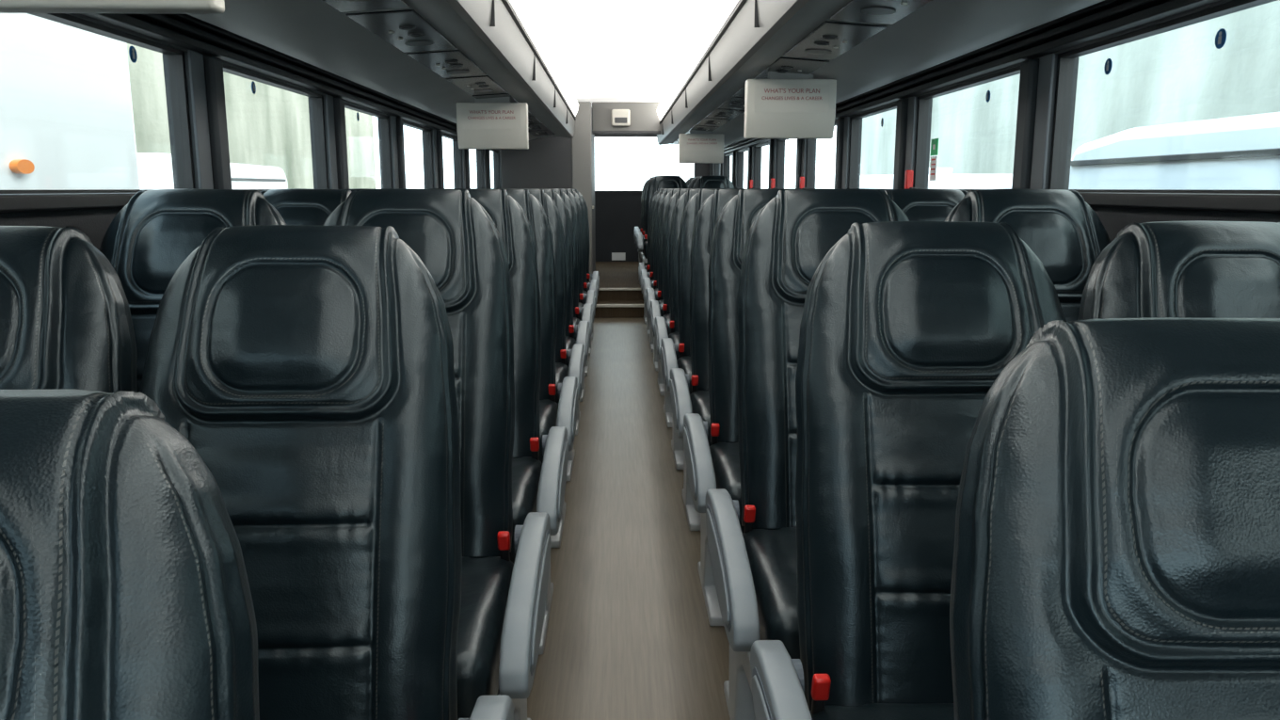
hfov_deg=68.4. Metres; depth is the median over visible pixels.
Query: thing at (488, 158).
pillar cover
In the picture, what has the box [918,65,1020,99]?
frame
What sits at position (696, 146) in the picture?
monitor
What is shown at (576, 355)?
passenger seat
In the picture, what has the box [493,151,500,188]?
pillar
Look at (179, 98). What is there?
frame
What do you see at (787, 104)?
hanging sign
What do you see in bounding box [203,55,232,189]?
pillar cover
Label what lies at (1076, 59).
pillar
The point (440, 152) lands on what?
pillar cover
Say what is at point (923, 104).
frame
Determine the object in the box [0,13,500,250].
wall
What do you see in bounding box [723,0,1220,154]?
rail
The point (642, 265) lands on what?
passenger seat
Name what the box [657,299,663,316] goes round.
cushion
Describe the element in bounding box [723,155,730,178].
pillar
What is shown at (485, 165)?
trim
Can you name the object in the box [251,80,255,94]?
window sticker
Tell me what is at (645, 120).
ceiling bulkhead
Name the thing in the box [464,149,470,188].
pillar cover
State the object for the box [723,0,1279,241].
wall
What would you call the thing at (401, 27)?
vent
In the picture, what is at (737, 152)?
pillar
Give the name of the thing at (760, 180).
pillar
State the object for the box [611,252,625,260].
warning sign
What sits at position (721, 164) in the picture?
pillar cover
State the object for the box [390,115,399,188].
trim
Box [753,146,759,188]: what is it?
frame
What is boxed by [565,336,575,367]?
cushion
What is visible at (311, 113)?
pillar
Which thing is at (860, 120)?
pillar
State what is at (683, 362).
cushion
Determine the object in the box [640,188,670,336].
passenger seat
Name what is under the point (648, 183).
passenger seat
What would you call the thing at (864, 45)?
bin
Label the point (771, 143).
pillar cover
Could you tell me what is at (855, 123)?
frame
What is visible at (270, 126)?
wall
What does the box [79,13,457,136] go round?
rail
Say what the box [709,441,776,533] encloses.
cushion
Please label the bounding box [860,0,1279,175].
wall
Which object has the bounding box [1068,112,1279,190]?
vehicle
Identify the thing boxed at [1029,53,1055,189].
trim
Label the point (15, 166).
marker lamp
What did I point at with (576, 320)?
cushion
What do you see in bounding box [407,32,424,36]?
vent
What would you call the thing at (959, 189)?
frame
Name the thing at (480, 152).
frame
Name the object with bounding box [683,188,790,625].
passenger seat
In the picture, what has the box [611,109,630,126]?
digital clock display
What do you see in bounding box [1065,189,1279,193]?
frame
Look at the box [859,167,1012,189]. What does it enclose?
van
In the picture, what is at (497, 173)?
frame
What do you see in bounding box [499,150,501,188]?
trim
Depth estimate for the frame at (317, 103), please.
3.88 m
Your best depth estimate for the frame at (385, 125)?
5.00 m
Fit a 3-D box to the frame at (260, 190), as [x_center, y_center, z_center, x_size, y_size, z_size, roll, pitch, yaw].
[-1.306,-0.609,3.389,0.040,0.012,1.090,0,10,-1]
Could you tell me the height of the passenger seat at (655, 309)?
1.199 m
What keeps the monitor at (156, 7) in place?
attached to the bin at (432, 56)
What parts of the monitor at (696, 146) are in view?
print panel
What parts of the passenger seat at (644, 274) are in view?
armrest, leg, backrest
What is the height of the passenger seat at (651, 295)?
1.199 m
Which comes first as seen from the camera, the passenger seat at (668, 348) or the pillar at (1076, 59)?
the pillar at (1076, 59)
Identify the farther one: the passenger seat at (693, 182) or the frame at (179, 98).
the passenger seat at (693, 182)
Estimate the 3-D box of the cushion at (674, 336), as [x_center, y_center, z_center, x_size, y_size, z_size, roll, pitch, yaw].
[0.371,-0.049,4.835,0.440,0.165,0.500,0,10,-1]
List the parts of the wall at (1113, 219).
panel, panel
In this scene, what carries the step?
on the floor at (630, 635)
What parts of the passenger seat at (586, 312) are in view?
backrest, leg, armrest, armrest panel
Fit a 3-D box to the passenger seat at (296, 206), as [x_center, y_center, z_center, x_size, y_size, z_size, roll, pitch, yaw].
[-0.991,0.137,2.593,0.468,1.199,0.830,0,10,-1]
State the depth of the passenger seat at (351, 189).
3.53 m
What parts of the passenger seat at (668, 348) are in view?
armrest, armrest panel, leg, backrest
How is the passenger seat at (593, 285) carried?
on the floor at (630, 635)
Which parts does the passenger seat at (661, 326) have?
armrest panel, armrest, leg, backrest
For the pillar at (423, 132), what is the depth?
6.15 m
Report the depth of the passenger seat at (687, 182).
10.96 m
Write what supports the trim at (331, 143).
attached to the wall at (94, 223)
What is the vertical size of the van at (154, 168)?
2.950 m
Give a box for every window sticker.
[128,46,137,63]
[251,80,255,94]
[985,90,990,102]
[1104,58,1112,74]
[1215,28,1226,48]
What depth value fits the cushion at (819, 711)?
1.38 m
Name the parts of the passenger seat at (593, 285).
backrest, leg, armrest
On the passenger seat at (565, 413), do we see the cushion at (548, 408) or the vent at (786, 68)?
the cushion at (548, 408)
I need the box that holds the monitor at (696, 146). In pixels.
[678,129,724,162]
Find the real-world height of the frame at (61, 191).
0.012 m
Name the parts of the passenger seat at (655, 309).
armrest, armrest panel, leg, backrest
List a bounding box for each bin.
[188,0,578,140]
[656,0,1103,146]
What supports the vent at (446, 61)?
attached to the bin at (432, 56)
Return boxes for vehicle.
[0,13,140,190]
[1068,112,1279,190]
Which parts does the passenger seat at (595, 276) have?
backrest, armrest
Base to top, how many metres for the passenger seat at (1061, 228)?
1.199 m
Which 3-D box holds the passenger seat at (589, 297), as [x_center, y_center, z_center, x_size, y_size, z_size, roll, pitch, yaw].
[-0.573,-0.529,6.244,0.552,1.199,0.830,0,10,-1]
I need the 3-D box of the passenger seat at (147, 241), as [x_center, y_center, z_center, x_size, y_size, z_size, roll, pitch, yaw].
[-0.972,0.270,1.865,0.468,1.199,0.830,0,10,-1]
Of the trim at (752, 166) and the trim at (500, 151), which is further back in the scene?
the trim at (500, 151)
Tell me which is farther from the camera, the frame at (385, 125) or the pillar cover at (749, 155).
the pillar cover at (749, 155)
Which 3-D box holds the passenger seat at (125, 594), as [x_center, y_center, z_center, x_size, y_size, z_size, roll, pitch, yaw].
[-0.440,0.603,0.427,0.552,1.061,0.805,0,10,-1]
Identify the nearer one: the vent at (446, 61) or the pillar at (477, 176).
the vent at (446, 61)
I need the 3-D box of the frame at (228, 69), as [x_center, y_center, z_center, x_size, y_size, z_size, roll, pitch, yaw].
[-1.306,-0.981,3.321,0.040,0.012,1.090,0,10,-1]
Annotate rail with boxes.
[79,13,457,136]
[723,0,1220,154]
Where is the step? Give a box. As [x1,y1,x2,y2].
[594,288,643,317]
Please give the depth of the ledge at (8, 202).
1.96 m
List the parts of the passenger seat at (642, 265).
armrest, leg, backrest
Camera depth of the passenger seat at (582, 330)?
4.92 m
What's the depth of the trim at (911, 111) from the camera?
3.97 m
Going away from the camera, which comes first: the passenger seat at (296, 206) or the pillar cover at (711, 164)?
the passenger seat at (296, 206)
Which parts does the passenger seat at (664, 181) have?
armrest, leg, backrest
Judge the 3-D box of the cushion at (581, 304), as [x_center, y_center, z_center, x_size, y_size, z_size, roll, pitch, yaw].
[-0.582,-0.284,6.121,0.440,0.165,0.500,0,10,-1]
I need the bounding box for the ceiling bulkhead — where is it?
[592,101,661,134]
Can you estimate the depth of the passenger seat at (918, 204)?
2.95 m
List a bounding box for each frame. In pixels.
[0,189,153,193]
[28,13,183,54]
[167,50,194,188]
[222,63,321,97]
[240,189,269,191]
[312,95,328,189]
[344,102,388,118]
[381,115,392,189]
[402,120,431,131]
[424,131,433,188]
[442,133,457,140]
[454,140,462,188]
[478,149,483,188]
[495,152,499,188]
[594,191,641,192]
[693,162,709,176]
[715,162,718,175]
[724,156,728,177]
[737,151,742,188]
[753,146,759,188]
[754,142,768,147]
[776,140,783,188]
[805,138,814,188]
[848,117,859,188]
[850,103,896,119]
[913,96,928,188]
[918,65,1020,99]
[959,189,982,191]
[1048,53,1073,189]
[1057,0,1277,58]
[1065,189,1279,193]
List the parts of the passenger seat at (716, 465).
armrest, armrest panel, leg, backrest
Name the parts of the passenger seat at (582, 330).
backrest, leg, armrest, armrest panel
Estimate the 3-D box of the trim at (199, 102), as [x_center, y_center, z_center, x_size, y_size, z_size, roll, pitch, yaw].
[-1.258,-0.676,2.694,0.013,0.393,0.085,0,10,-1]
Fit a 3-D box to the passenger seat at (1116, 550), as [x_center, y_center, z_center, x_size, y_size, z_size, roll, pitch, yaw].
[0.466,0.557,0.601,0.554,1.087,0.830,0,10,-1]
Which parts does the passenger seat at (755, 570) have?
armrest panel, armrest, leg, backrest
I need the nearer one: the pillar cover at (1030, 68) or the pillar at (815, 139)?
the pillar cover at (1030, 68)
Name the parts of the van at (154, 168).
drip rail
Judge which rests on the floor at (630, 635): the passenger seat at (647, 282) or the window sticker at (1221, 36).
the passenger seat at (647, 282)
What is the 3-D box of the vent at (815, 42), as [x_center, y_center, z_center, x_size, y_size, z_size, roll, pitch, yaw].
[0.582,-1.014,3.013,0.048,0.007,0.048,-2,10,-9]
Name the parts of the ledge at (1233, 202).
emergency window handle, emergency window handle, emergency window handle, emergency window handle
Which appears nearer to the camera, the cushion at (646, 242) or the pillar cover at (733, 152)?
the cushion at (646, 242)
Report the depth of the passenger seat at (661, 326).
5.07 m
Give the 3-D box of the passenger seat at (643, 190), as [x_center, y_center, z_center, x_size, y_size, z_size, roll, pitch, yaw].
[0.207,-1.538,10.747,0.554,1.087,0.830,0,10,-1]
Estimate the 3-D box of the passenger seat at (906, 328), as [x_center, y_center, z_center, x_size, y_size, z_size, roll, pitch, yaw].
[0.447,0.395,1.324,0.554,1.147,0.830,0,10,-1]
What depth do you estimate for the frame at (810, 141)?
6.21 m
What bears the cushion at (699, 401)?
on the passenger seat at (682, 403)
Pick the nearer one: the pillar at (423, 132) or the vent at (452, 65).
the vent at (452, 65)
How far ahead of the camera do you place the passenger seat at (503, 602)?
1.99 m
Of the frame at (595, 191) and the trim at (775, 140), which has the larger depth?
the frame at (595, 191)
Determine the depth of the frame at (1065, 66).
2.70 m
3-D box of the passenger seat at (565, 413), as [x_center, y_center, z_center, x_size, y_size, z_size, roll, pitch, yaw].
[-0.499,0.002,3.333,0.552,1.199,0.830,0,10,-1]
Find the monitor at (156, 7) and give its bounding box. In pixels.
[0,0,224,14]
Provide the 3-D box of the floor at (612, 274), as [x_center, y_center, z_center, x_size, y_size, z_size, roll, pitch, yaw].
[-0.240,-0.853,10.861,2.340,0.300,3.400,0,10,-1]
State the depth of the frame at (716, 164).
11.97 m
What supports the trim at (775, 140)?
attached to the wall at (1113, 219)
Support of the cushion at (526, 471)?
on the passenger seat at (536, 486)
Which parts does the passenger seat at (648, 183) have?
backrest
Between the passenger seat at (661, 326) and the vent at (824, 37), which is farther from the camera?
the passenger seat at (661, 326)
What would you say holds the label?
attached to the glass pane
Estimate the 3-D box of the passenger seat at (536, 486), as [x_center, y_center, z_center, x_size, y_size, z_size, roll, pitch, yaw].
[-0.481,0.135,2.605,0.552,1.199,0.830,0,10,-1]
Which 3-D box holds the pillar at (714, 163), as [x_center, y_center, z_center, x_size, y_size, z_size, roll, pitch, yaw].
[0.975,-2.408,12.194,0.070,0.390,0.400,0,10,-1]
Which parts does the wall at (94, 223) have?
panel, panel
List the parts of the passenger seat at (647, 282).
armrest, armrest panel, leg, backrest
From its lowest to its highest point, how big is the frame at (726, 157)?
0.390 m
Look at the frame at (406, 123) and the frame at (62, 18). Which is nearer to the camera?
the frame at (62, 18)
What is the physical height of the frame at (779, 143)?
0.390 m
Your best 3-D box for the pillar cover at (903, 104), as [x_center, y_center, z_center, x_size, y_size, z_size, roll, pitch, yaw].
[1.133,-0.930,4.084,0.035,0.393,0.090,0,10,-1]
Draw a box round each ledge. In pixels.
[0,192,135,212]
[749,170,1279,212]
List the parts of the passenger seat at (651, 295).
armrest, armrest panel, leg, backrest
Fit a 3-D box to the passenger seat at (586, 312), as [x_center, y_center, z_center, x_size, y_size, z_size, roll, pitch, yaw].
[-0.554,-0.396,5.516,0.552,1.199,0.830,0,10,-1]
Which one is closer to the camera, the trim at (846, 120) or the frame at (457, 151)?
the trim at (846, 120)
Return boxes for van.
[136,152,287,189]
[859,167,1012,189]
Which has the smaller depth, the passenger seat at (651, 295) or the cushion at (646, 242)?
the passenger seat at (651, 295)
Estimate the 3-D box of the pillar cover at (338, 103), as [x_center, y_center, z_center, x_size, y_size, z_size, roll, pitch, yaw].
[-1.281,-0.919,4.025,0.035,0.393,0.090,0,10,-1]
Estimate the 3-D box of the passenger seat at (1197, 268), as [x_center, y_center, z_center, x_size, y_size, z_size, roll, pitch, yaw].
[0.958,0.393,1.336,0.468,1.147,0.830,0,10,-1]
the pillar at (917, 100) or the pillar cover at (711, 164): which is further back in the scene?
the pillar cover at (711, 164)
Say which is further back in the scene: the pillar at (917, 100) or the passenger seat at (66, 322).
the pillar at (917, 100)
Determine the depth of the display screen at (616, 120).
9.06 m
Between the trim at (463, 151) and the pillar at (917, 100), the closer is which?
the pillar at (917, 100)
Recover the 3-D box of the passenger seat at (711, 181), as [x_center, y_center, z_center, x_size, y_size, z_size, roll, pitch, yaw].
[0.755,-1.274,9.304,0.468,1.087,0.830,0,10,-1]
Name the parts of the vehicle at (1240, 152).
drip rail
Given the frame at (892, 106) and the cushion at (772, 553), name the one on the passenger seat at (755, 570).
the cushion at (772, 553)
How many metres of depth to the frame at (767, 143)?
8.13 m
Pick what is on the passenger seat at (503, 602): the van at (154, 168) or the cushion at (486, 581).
the cushion at (486, 581)
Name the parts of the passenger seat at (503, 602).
backrest, leg, armrest, armrest panel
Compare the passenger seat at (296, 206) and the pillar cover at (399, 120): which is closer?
the passenger seat at (296, 206)
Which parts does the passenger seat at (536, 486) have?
backrest, leg, armrest, armrest panel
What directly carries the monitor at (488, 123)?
attached to the bin at (432, 56)
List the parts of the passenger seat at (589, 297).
backrest, leg, armrest, armrest panel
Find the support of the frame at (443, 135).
attached to the wall at (94, 223)
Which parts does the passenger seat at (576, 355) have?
backrest, leg, armrest, armrest panel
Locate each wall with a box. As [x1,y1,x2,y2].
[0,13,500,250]
[126,43,376,189]
[500,101,595,282]
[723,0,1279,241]
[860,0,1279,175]
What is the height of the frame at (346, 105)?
0.012 m
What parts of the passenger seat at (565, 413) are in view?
backrest, leg, armrest, armrest panel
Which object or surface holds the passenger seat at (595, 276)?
on the floor at (630, 635)
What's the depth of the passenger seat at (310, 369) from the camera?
1.28 m
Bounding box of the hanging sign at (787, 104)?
[744,71,836,138]
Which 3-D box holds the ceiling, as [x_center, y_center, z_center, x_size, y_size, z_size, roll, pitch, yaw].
[-0.099,-1.770,4.911,2.580,0.080,14.900,0,10,-1]
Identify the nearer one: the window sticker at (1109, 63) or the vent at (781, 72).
the window sticker at (1109, 63)
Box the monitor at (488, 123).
[456,96,528,149]
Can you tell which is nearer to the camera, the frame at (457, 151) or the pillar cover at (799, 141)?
the pillar cover at (799, 141)
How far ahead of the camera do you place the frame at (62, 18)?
2.24 m
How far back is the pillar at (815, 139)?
6.22 m
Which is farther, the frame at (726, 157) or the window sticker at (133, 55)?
the frame at (726, 157)
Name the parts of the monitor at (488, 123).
print panel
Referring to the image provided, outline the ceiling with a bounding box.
[531,0,713,106]
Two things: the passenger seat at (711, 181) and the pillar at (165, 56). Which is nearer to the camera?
the pillar at (165, 56)
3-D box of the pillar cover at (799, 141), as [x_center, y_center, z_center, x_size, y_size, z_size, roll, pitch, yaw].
[1.076,-1.342,6.346,0.035,0.393,0.090,0,10,-1]
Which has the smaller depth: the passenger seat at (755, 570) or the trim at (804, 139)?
the passenger seat at (755, 570)
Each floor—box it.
[527,317,730,719]
[594,261,643,318]
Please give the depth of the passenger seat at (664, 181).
9.45 m
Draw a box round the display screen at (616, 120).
[614,117,626,123]
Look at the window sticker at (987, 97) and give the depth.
3.22 m
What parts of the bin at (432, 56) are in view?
service panel, service panel, service panel, service panel, service panel, bin door, service panel, service panel, service panel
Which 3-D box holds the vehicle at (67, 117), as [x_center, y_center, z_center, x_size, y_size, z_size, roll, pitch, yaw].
[-4.564,-0.210,0.593,2.445,5.200,12.330,0,10,-1]
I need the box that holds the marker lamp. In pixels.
[8,159,34,174]
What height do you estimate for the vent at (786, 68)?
0.009 m
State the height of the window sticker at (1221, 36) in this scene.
0.041 m
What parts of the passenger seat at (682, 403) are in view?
armrest panel, armrest, leg, backrest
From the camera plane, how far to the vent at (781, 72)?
3.73 m
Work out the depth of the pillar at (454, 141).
7.31 m
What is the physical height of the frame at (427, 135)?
0.390 m
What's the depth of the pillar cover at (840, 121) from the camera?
5.17 m
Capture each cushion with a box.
[456,556,513,719]
[474,456,542,563]
[512,399,558,463]
[555,362,568,404]
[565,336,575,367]
[573,317,580,340]
[578,302,583,320]
[643,240,647,257]
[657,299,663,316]
[662,313,670,335]
[668,332,679,359]
[677,356,691,394]
[689,390,730,446]
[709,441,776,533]
[742,527,800,659]
[809,703,954,719]
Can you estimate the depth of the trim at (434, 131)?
6.18 m
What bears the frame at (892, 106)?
attached to the wall at (1113, 219)
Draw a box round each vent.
[399,25,415,30]
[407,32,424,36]
[445,60,458,63]
[450,64,463,67]
[775,70,787,73]
[781,66,793,69]
[814,41,829,45]
[822,35,837,39]
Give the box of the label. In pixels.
[929,138,938,180]
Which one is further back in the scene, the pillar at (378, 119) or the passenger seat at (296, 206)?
the pillar at (378, 119)
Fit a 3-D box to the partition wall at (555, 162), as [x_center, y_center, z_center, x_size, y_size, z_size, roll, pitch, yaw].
[-0.905,-1.719,9.854,0.870,1.755,1.755,0,10,-1]
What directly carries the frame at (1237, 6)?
attached to the wall at (1113, 219)
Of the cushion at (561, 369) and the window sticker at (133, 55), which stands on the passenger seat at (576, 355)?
the cushion at (561, 369)
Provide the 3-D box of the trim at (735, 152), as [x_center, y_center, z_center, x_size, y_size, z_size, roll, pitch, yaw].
[1.000,-1.968,9.776,0.013,0.393,0.085,0,10,-1]
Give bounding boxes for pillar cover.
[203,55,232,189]
[333,96,349,189]
[396,116,406,188]
[436,129,444,188]
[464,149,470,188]
[485,149,490,188]
[708,162,713,175]
[719,162,722,175]
[731,151,735,188]
[747,145,751,188]
[768,139,773,188]
[795,138,802,188]
[834,117,844,189]
[893,97,908,189]
[1011,58,1039,189]
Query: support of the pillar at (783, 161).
attached to the wall at (1113, 219)
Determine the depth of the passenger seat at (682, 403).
3.61 m
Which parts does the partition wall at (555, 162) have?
panel, corner post, panel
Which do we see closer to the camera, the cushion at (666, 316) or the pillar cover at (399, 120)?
the pillar cover at (399, 120)
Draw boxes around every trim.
[187,49,213,189]
[324,95,337,189]
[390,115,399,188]
[432,128,438,188]
[462,149,465,188]
[483,149,486,188]
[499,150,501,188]
[735,151,736,188]
[751,145,753,179]
[772,139,776,187]
[800,138,806,176]
[841,116,849,189]
[903,96,916,189]
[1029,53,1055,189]
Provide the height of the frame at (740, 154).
0.390 m
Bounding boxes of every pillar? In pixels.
[161,50,198,189]
[307,95,330,189]
[377,115,394,189]
[421,129,434,189]
[452,140,463,188]
[476,149,484,188]
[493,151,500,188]
[714,162,719,175]
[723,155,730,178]
[736,151,744,188]
[752,145,761,188]
[775,139,784,188]
[804,138,816,188]
[847,116,862,189]
[912,96,932,188]
[1044,54,1079,189]
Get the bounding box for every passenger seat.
[0,225,137,393]
[0,389,259,719]
[99,188,286,392]
[139,224,513,719]
[260,188,351,225]
[323,188,551,719]
[343,188,376,191]
[443,188,568,655]
[476,188,578,547]
[501,188,585,480]
[525,188,590,435]
[543,188,592,401]
[554,188,595,376]
[562,188,597,356]
[569,188,599,339]
[633,177,652,266]
[635,176,655,262]
[636,175,687,271]
[638,188,664,323]
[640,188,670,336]
[642,188,676,352]
[645,188,684,371]
[649,188,695,395]
[654,188,709,427]
[660,188,730,469]
[669,188,755,530]
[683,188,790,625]
[685,176,694,186]
[688,176,701,188]
[693,175,734,188]
[705,188,909,719]
[750,221,1066,719]
[848,188,891,191]
[883,188,967,221]
[944,188,1110,322]
[949,317,1279,719]
[1077,220,1279,319]
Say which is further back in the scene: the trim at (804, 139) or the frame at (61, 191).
the trim at (804, 139)
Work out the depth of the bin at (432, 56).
3.15 m
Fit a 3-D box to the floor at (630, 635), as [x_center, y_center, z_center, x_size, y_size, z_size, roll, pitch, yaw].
[-0.051,0.627,3.418,2.600,0.060,11.100,0,10,-1]
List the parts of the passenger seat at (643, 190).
backrest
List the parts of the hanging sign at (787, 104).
print panel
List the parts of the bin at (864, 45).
service panel, service panel, service panel, service panel, bin door, service panel, service panel, service panel, service panel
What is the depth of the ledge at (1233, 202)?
2.03 m

